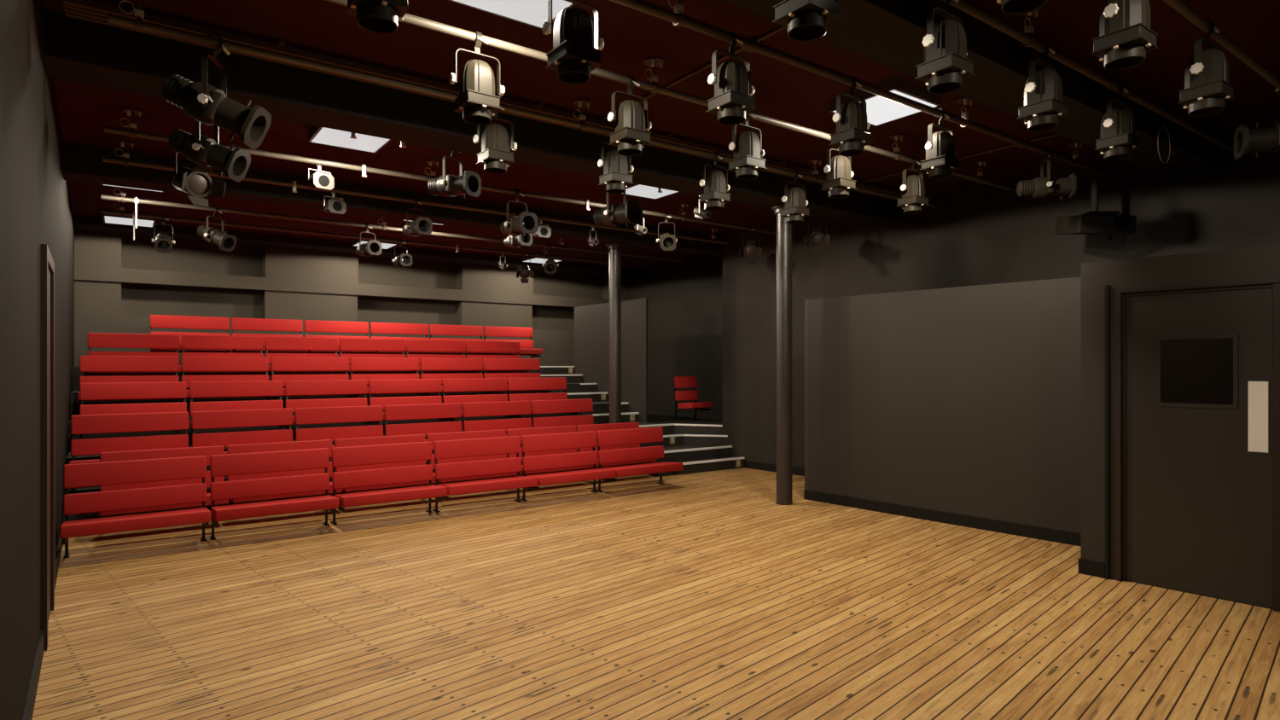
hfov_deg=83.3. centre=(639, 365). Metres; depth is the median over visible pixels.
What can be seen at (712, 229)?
hanger
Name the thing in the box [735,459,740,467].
sign
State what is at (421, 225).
spotlight
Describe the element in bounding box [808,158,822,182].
hanger
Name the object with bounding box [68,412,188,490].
seat
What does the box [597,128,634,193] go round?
lantern
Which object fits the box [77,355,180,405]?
seat
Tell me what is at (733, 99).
lantern
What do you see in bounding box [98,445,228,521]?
seat
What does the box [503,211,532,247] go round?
spotlight
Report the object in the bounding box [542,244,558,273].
spotlight
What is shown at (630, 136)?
lantern
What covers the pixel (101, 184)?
ceiling light
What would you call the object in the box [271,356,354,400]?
seat
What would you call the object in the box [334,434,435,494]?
seat
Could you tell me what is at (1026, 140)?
junction box
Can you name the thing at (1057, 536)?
baseboard
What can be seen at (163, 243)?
spotlight
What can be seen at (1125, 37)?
lantern
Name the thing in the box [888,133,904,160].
hanger
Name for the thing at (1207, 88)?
lantern
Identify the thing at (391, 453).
seat
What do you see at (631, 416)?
sign
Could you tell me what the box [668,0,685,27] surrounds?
hanger
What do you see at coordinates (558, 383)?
seat
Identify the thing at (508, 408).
seat
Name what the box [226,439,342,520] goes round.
seat
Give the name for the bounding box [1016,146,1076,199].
spotlight
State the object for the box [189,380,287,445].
seat
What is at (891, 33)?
ceiling beam
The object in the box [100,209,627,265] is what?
pipe
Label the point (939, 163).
lantern
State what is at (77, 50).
ceiling beam
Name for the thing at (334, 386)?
seat
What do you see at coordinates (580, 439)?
seat
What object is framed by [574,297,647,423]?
wall
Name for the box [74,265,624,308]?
trim
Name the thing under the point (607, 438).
seat
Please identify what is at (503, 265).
spotlight
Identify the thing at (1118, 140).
lantern
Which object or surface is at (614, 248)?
column
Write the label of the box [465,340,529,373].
seat
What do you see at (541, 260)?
diffuser
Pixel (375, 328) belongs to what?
seat
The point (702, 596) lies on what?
floor
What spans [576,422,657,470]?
seat
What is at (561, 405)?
seat
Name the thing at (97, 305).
wall pier
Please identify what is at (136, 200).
rod
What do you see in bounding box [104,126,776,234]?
pipe
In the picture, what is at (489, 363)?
seat
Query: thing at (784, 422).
column
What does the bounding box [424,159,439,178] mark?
hanger
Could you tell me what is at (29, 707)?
baseboard
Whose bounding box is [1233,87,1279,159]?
spotlight
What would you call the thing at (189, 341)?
seat
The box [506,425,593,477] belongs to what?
seat
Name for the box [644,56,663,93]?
hanger
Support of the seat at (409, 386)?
on the tiers
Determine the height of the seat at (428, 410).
0.816 m
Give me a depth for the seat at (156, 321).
11.52 m
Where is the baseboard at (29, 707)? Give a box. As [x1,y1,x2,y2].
[22,630,43,719]
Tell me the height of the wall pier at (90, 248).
0.675 m
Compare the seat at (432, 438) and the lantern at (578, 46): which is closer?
the lantern at (578, 46)
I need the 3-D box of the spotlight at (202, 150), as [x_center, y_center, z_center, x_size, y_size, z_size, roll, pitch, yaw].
[-3.361,-1.769,5.606,0.569,0.652,0.329,0,0,-2]
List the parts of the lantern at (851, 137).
yoke knob, len frame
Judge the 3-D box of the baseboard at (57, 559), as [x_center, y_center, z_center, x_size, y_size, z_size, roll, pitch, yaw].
[-4.963,1.635,6.136,0.016,0.130,2.641,0,0,-37]
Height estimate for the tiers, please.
1.675 m
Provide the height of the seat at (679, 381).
0.816 m
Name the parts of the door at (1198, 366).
vision glass, push plate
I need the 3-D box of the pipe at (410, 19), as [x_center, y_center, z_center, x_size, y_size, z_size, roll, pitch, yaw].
[0.966,-2.049,5.938,8.587,0.053,0.053,0,0,-36]
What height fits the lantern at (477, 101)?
0.554 m
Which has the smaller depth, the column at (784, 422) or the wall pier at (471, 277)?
the column at (784, 422)
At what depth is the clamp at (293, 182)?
8.14 m
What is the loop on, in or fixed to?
hanging from the pipe at (965, 6)
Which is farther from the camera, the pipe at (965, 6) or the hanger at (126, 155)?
the hanger at (126, 155)
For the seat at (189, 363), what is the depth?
10.26 m
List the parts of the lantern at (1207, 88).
yoke knob, len frame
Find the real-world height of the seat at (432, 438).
0.816 m
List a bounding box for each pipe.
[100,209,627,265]
[101,194,682,261]
[102,156,728,244]
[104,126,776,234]
[108,12,937,208]
[325,0,1016,192]
[610,0,1111,176]
[942,0,1233,153]
[1163,0,1279,90]
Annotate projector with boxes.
[1054,165,1136,240]
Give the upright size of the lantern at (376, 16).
0.554 m
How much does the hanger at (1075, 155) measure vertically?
0.239 m
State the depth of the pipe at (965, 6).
4.92 m
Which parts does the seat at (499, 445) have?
post, seat arm, post, seat arm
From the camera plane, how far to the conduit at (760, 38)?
5.39 m
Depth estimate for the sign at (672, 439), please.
12.21 m
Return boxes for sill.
[121,315,265,366]
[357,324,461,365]
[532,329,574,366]
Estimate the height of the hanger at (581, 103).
0.239 m
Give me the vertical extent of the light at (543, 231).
0.295 m
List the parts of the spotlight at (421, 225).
plate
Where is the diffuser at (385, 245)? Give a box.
[354,241,395,249]
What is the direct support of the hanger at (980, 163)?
hanging from the ceiling
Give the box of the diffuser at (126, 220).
[104,215,153,226]
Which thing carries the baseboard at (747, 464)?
attached to the wall at (986, 234)
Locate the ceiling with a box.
[42,0,1279,270]
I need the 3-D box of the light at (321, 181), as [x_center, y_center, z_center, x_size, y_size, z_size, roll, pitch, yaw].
[-3.246,-1.915,7.271,0.235,0.295,0.227,0,0,41]
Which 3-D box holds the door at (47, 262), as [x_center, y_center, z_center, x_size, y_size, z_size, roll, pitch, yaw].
[-3.845,0.490,4.674,0.030,2.420,1.001,0,0,-37]
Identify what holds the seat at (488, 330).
on the tiers
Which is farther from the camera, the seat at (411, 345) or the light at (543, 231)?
the seat at (411, 345)
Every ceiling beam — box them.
[43,7,901,226]
[62,141,722,257]
[63,0,901,200]
[73,215,646,278]
[722,0,1222,178]
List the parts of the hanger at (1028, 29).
rod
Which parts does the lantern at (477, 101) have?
yoke knob, len frame, yoke knob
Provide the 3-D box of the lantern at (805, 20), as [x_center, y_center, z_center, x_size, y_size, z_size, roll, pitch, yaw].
[0.773,-1.810,3.326,0.347,0.554,0.227,0,0,-36]
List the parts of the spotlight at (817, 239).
barn door, barn door, barn door, barn door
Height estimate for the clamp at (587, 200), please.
0.126 m
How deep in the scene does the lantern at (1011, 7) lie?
3.13 m
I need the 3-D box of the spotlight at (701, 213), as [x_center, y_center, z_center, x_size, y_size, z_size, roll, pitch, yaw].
[0.741,-1.900,8.569,0.104,0.341,0.229,0,0,-44]
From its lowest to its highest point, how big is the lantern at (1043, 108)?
0.554 m
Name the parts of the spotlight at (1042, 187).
yoke knob, plate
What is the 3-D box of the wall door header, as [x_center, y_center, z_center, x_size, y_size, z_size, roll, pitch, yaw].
[4.124,-0.711,5.334,0.090,0.238,0.980,0,0,-41]
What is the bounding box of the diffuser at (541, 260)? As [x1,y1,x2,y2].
[522,257,561,263]
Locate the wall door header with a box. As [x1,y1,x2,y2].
[1117,244,1279,290]
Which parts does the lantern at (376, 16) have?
len frame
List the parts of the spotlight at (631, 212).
plate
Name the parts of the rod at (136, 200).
rod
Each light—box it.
[100,184,163,191]
[102,209,156,227]
[308,125,391,153]
[308,164,334,190]
[323,192,346,214]
[351,235,398,249]
[448,0,580,29]
[521,253,563,263]
[533,220,551,238]
[622,183,678,199]
[828,75,941,126]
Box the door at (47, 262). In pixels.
[40,244,54,651]
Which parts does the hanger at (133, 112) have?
rod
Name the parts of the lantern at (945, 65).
yoke knob, len frame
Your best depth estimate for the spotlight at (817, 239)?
9.65 m
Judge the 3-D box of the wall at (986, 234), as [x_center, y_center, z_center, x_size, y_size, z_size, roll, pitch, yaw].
[5.845,-0.275,7.390,0.299,3.950,13.226,0,0,-41]
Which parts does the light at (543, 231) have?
plate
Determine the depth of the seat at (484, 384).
11.51 m
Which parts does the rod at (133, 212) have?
rod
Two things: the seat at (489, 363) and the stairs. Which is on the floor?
the stairs
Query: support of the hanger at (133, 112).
hanging from the ceiling
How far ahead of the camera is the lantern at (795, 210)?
7.63 m
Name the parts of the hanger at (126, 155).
rod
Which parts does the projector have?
mounting plate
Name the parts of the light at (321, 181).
plate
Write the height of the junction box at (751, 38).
0.049 m
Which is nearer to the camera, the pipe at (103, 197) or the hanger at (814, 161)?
the hanger at (814, 161)
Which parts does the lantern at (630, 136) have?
yoke knob, len frame, yoke knob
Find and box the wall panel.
[804,276,1080,533]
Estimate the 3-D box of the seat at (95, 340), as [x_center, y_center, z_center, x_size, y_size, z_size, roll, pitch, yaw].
[-7.212,-0.048,10.272,1.085,0.816,0.560,0,0,-36]
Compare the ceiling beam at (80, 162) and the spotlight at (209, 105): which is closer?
the spotlight at (209, 105)
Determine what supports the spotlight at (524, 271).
hanging from the pipe at (103, 212)
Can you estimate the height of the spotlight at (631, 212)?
0.603 m
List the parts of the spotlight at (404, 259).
plate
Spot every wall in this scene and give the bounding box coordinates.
[0,0,74,719]
[121,234,602,331]
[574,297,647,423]
[630,256,722,414]
[722,138,1279,468]
[1080,260,1117,580]
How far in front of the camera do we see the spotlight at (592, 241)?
10.48 m
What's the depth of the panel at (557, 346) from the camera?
16.42 m
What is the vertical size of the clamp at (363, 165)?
0.126 m
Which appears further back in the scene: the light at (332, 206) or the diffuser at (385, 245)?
the diffuser at (385, 245)
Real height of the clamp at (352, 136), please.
0.126 m
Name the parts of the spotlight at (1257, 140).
plate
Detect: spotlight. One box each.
[151,215,174,253]
[162,32,271,149]
[168,120,250,181]
[170,151,226,207]
[197,205,237,251]
[355,223,381,256]
[391,238,412,267]
[402,197,432,237]
[427,151,481,197]
[498,253,507,269]
[500,188,537,235]
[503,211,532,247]
[516,251,534,283]
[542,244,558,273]
[587,226,599,246]
[593,192,643,226]
[634,218,647,235]
[656,212,677,250]
[693,195,710,220]
[738,226,762,263]
[804,216,830,253]
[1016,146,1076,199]
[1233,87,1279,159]
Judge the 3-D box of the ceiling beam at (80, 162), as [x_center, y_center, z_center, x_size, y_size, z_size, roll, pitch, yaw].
[-1.657,-2.105,10.487,10.820,0.310,0.410,0,0,-36]
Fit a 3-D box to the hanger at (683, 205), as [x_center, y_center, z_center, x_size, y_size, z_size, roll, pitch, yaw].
[0.610,-2.131,10.036,0.149,0.239,0.149,0,0,-4]
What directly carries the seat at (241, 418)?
on the tiers
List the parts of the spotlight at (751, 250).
barn door, barn door, barn door, barn door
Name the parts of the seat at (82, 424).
post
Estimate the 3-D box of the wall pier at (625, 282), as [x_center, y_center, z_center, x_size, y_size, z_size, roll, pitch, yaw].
[-0.534,-1.913,17.622,0.650,0.675,0.410,0,0,-36]
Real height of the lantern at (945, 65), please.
0.554 m
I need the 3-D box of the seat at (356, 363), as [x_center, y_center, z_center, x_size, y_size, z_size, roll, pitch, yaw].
[-3.993,0.287,11.460,1.085,0.816,0.560,0,0,-36]
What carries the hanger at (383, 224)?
hanging from the ceiling
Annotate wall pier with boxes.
[74,230,121,267]
[74,279,121,366]
[261,246,358,283]
[261,290,357,366]
[455,263,533,294]
[455,301,532,365]
[602,276,630,300]
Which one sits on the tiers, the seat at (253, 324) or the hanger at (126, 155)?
the seat at (253, 324)
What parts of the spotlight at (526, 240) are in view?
plate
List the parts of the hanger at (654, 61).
rod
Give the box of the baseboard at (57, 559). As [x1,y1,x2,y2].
[54,522,63,588]
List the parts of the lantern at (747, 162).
yoke knob, len frame, yoke knob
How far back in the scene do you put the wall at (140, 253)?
13.16 m
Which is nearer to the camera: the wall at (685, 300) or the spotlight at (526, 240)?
the spotlight at (526, 240)
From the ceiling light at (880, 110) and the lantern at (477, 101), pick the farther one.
the ceiling light at (880, 110)
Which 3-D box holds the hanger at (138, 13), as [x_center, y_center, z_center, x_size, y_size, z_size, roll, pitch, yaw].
[-3.015,-2.131,4.330,0.149,0.239,0.149,0,0,-4]
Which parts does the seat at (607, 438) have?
post, post, seat arm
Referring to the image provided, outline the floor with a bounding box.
[31,467,1279,719]
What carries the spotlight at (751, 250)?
hanging from the pipe at (107, 129)
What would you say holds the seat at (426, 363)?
on the tiers
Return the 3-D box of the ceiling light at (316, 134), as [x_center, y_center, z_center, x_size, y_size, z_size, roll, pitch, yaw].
[-2.756,-2.200,6.865,0.640,0.099,0.640,0,0,-36]
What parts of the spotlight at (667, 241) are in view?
plate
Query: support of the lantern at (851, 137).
hanging from the pipe at (639, 5)
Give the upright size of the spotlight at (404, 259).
0.480 m
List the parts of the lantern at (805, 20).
len frame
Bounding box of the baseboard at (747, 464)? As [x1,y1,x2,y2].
[744,460,804,476]
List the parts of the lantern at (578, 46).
yoke knob, len frame, yoke knob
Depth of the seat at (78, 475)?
6.54 m
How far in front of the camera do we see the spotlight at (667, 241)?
9.71 m
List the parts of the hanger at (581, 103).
rod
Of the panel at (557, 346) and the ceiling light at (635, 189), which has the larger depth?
the panel at (557, 346)
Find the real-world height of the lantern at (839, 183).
0.554 m
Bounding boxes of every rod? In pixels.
[132,211,135,240]
[133,197,138,228]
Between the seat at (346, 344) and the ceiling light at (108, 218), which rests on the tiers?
the seat at (346, 344)
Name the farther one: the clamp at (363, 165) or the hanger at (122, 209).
the hanger at (122, 209)
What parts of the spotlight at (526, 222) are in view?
plate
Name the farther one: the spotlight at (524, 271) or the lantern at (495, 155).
the spotlight at (524, 271)
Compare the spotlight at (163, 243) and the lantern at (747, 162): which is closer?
the lantern at (747, 162)
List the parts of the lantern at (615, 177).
yoke knob, len frame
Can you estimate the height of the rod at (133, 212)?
0.382 m
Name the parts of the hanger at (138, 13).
rod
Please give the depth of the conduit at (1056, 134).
7.57 m
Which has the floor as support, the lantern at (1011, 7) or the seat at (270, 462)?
the seat at (270, 462)
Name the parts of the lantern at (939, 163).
yoke knob, len frame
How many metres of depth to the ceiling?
6.05 m
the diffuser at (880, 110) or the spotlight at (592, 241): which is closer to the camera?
the diffuser at (880, 110)
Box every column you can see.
[605,242,624,423]
[772,203,792,505]
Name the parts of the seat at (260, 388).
post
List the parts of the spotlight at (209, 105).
yoke knob, focus knob, focus knob, plate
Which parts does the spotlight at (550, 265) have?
plate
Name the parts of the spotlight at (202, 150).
yoke knob, plate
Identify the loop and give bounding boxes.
[1157,125,1170,163]
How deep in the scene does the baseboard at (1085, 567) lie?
5.80 m
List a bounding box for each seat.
[59,455,210,558]
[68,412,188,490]
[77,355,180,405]
[79,381,189,439]
[86,332,180,377]
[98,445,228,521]
[150,314,232,352]
[181,334,266,375]
[181,356,272,402]
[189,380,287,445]
[192,408,292,454]
[209,448,339,540]
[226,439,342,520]
[231,317,308,353]
[265,336,343,376]
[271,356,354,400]
[285,379,373,429]
[295,405,383,448]
[304,320,375,354]
[330,442,446,524]
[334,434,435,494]
[339,337,413,374]
[349,357,426,397]
[368,378,449,425]
[370,322,436,354]
[384,402,462,442]
[406,339,474,373]
[420,357,492,395]
[426,430,521,484]
[429,324,492,354]
[432,436,537,512]
[442,378,517,422]
[462,401,531,436]
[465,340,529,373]
[483,325,542,358]
[483,358,549,395]
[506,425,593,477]
[507,377,577,418]
[519,430,615,501]
[531,398,593,428]
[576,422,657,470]
[595,426,683,492]
[672,376,713,421]
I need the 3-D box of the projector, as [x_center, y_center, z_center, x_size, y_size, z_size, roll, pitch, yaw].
[4.765,-1.712,7.522,0.616,0.765,0.517,0,0,2]
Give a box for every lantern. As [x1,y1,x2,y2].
[344,0,410,34]
[448,30,505,124]
[473,106,517,174]
[542,0,604,84]
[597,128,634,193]
[607,75,651,156]
[698,151,731,209]
[706,31,756,125]
[727,111,766,180]
[772,0,842,41]
[779,169,810,223]
[820,147,856,198]
[829,75,874,156]
[896,157,929,214]
[915,0,975,94]
[920,108,960,180]
[996,0,1047,14]
[1016,40,1069,132]
[1090,0,1158,70]
[1094,81,1140,161]
[1177,19,1235,116]
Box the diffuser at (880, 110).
[833,89,936,125]
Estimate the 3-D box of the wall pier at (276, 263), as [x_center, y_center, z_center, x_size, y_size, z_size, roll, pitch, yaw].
[-6.191,-1.913,13.542,1.600,0.675,0.410,0,0,-36]
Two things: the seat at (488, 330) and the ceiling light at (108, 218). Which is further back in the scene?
the seat at (488, 330)
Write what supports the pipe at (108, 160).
hanging from the hanger at (126, 155)
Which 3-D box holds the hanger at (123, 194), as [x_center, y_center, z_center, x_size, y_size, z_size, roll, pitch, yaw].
[-6.384,-2.131,8.889,0.149,0.239,0.149,0,0,-4]
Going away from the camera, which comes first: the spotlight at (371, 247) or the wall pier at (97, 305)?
the spotlight at (371, 247)
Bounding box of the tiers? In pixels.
[63,366,636,522]
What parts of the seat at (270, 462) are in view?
post, seat arm, post, seat arm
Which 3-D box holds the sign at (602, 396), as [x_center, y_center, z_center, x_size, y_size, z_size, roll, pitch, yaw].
[-0.697,0.611,13.783,0.106,0.124,0.011,0,0,-36]
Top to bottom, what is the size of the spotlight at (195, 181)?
0.647 m
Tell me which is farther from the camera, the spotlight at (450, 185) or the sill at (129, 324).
the sill at (129, 324)
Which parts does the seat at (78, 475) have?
seat arm, post, post, seat arm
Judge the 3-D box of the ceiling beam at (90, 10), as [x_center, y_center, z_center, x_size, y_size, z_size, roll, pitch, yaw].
[-0.044,-2.209,6.873,8.530,0.078,0.280,0,0,-36]
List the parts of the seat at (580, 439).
post, seat arm, post, seat arm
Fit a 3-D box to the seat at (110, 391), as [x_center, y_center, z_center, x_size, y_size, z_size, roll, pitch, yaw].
[-6.151,0.622,8.768,1.085,0.816,0.560,0,0,-36]
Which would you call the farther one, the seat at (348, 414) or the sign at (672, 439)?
the sign at (672, 439)
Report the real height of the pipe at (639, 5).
0.053 m
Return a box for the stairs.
[530,366,744,477]
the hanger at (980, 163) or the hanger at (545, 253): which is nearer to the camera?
the hanger at (980, 163)
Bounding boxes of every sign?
[568,367,573,373]
[600,393,605,400]
[629,413,634,421]
[669,436,674,444]
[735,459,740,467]
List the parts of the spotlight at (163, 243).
plate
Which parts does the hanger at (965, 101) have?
rod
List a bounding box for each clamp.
[292,180,296,192]
[350,132,356,139]
[361,164,366,177]
[400,141,406,147]
[586,199,590,210]
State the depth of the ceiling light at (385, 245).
12.79 m
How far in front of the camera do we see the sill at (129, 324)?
11.92 m
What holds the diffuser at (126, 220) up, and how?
attached to the ceiling light at (108, 218)
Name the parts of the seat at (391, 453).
post, seat arm, post, seat arm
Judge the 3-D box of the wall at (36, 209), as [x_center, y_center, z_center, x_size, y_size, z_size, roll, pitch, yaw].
[-3.512,-0.275,3.878,0.400,3.950,18.415,0,0,-37]
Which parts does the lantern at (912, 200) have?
yoke knob, len frame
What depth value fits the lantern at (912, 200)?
7.14 m
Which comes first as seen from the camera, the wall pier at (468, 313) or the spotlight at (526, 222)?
the spotlight at (526, 222)
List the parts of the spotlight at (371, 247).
plate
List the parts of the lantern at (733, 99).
yoke knob, len frame, yoke knob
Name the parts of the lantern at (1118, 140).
yoke knob, len frame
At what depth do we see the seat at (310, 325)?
12.85 m
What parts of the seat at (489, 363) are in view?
seat arm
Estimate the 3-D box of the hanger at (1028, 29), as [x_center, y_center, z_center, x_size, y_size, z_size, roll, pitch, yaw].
[2.453,-2.131,4.537,0.149,0.239,0.149,0,0,-4]
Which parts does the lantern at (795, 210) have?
yoke knob, len frame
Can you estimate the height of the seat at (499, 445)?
0.816 m
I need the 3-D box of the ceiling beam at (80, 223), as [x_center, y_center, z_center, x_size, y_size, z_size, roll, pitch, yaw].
[-4.345,-2.190,14.214,10.820,0.140,0.700,0,0,-36]
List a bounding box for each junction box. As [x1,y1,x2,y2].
[738,36,763,52]
[1015,139,1033,148]
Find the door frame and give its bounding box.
[1105,285,1109,579]
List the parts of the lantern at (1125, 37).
yoke knob, len frame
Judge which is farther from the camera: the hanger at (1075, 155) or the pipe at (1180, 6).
the hanger at (1075, 155)
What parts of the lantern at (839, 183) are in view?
yoke knob, len frame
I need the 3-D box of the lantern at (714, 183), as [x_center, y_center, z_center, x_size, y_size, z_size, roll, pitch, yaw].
[0.733,-1.810,7.033,0.347,0.554,0.227,0,0,-36]
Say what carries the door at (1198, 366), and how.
in the wall
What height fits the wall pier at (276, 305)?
3.050 m
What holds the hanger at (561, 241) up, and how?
hanging from the ceiling
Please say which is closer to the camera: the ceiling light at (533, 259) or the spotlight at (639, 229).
the spotlight at (639, 229)
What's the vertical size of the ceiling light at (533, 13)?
0.099 m
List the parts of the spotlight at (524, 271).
barn door, barn door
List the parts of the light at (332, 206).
plate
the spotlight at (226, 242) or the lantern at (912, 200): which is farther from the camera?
the spotlight at (226, 242)
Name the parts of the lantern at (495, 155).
yoke knob, len frame, yoke knob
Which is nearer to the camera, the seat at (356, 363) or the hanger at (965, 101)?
the hanger at (965, 101)
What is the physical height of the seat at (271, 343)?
0.816 m
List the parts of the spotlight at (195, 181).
yoke knob, barn door, barn door, barn door, barn door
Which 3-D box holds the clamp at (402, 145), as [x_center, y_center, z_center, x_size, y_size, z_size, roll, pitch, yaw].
[-2.125,-2.019,6.450,0.044,0.126,0.032,0,0,-36]
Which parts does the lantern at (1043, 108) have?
yoke knob, len frame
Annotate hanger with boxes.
[113,187,125,202]
[113,201,124,216]
[114,139,135,166]
[118,0,144,32]
[119,108,143,138]
[378,217,385,230]
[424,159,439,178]
[541,247,549,258]
[558,238,564,250]
[573,98,590,130]
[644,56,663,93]
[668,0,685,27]
[678,203,688,221]
[709,227,717,243]
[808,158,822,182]
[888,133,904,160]
[955,96,972,127]
[972,159,987,183]
[1016,6,1042,47]
[1067,140,1082,167]
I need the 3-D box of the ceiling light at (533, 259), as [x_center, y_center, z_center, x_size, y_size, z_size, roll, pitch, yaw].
[-2.025,-2.200,14.876,0.640,0.099,0.640,0,0,-36]
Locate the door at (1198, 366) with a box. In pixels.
[1117,279,1279,612]
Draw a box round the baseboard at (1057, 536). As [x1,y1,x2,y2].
[803,489,1080,546]
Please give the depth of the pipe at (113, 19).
5.14 m
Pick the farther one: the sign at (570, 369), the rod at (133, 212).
the sign at (570, 369)
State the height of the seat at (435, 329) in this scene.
0.816 m
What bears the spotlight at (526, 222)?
hanging from the pipe at (107, 129)
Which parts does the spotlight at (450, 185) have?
yoke knob, plate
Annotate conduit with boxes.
[599,26,785,121]
[866,133,1059,182]
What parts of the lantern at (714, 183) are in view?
yoke knob, len frame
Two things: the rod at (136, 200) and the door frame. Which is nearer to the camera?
the door frame
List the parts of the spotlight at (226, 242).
plate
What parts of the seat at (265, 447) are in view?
post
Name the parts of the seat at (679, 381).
post, seat arm, post, seat arm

